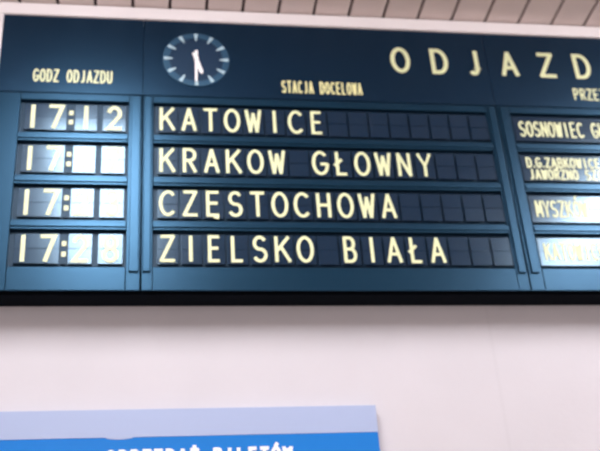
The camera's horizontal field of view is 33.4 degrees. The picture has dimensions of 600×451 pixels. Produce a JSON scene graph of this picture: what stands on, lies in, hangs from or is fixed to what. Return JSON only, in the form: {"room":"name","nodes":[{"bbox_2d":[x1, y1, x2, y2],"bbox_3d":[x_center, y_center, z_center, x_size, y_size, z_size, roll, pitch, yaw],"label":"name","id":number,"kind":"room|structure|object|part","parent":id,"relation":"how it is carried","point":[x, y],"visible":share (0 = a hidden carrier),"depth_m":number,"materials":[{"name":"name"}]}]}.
{"room":"railway station","nodes":[
{"label":"railway station","id":0,"kind":"room"},
{"bbox_2d":[0,305,599,450],"bbox_3d":[0.457,1.186,4.143,16.000,5.056,0.200,1,-29,-9],"label":"wall","id":1,"kind":"structure","parent":0,"point":[516,377],"depth_m":4.29,"materials":[{"name":"paint"}]},
{"bbox_2d":[0,405,379,450],"bbox_3d":[-0.817,0.945,3.936,2.316,0.442,0.040,1,-29,-9],"label":"sign","id":2,"kind":"object","parent":1,"relation":"attached to","point":[298,428],"visible":1,"depth_m":4.04,"materials":[{"name":"blue plastic"}]},
{"bbox_3d":[-0.811,0.988,3.895,2.316,0.327,0.004,1,-29,-9],"label":"blue panel","id":3,"kind":"part","parent":2,"relation":"part of","materials":[{"name":"blue plastic"}]},
{"bbox_2d":[0,2,599,306],"bbox_3d":[0.510,-0.348,4.802,3.915,1.531,0.170,1,-29,-9],"label":"board","id":4,"kind":"object","parent":1,"relation":"attached to","point":[333,160],"visible":1,"depth_m":4.61,"materials":[{"name":"blue metal"}]},
{"bbox_3d":[-1.030,-0.162,4.388,0.658,1.006,0.055,1,-29,-9],"label":"module frame","id":5,"kind":"part","parent":4,"relation":"part of","materials":[{"name":"blue metal"}]},
{"bbox_2d":[163,33,228,86],"bbox_3d":[-0.498,-0.800,4.802,0.320,0.320,0.018,1,-29,-9],"label":"clock","id":6,"kind":"object","parent":4,"relation":"attached to","point":[195,60],"visible":1,"depth_m":4.80,"materials":[{"name":"blue"}]},
{"bbox_3d":[0.487,-0.783,4.986,3.825,0.450,0.045,1,-29,-9],"label":"heading panel","id":7,"kind":"part","parent":4,"relation":"part of","materials":[{"name":"blue metal"}]},
{"bbox_3d":[0.463,-0.986,5.155,3.915,0.070,0.170,1,-29,-9],"label":"frame rail","id":8,"kind":"part","parent":4,"relation":"part of","materials":[{"name":"white"}]},
{"bbox_3d":[0.145,-0.150,4.568,1.710,1.006,0.055,1,-29,-9],"label":"module frame","id":9,"kind":"part","parent":4,"relation":"part of","materials":[{"name":"blue metal"}]},
{"bbox_3d":[1.710,-0.134,4.807,1.448,1.006,0.055,1,-29,-9],"label":"module frame","id":10,"kind":"part","parent":4,"relation":"part of","materials":[{"name":"blue metal"}]},
{"bbox_2d":[0,0,599,26],"bbox_3d":[0.925,-3.221,1.375,15.300,0.100,9.000,1,-29,-9],"label":"ceiling","id":11,"kind":"structure","parent":0,"point":[586,13],"depth_m":5.06,"materials":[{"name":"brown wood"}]}
]}

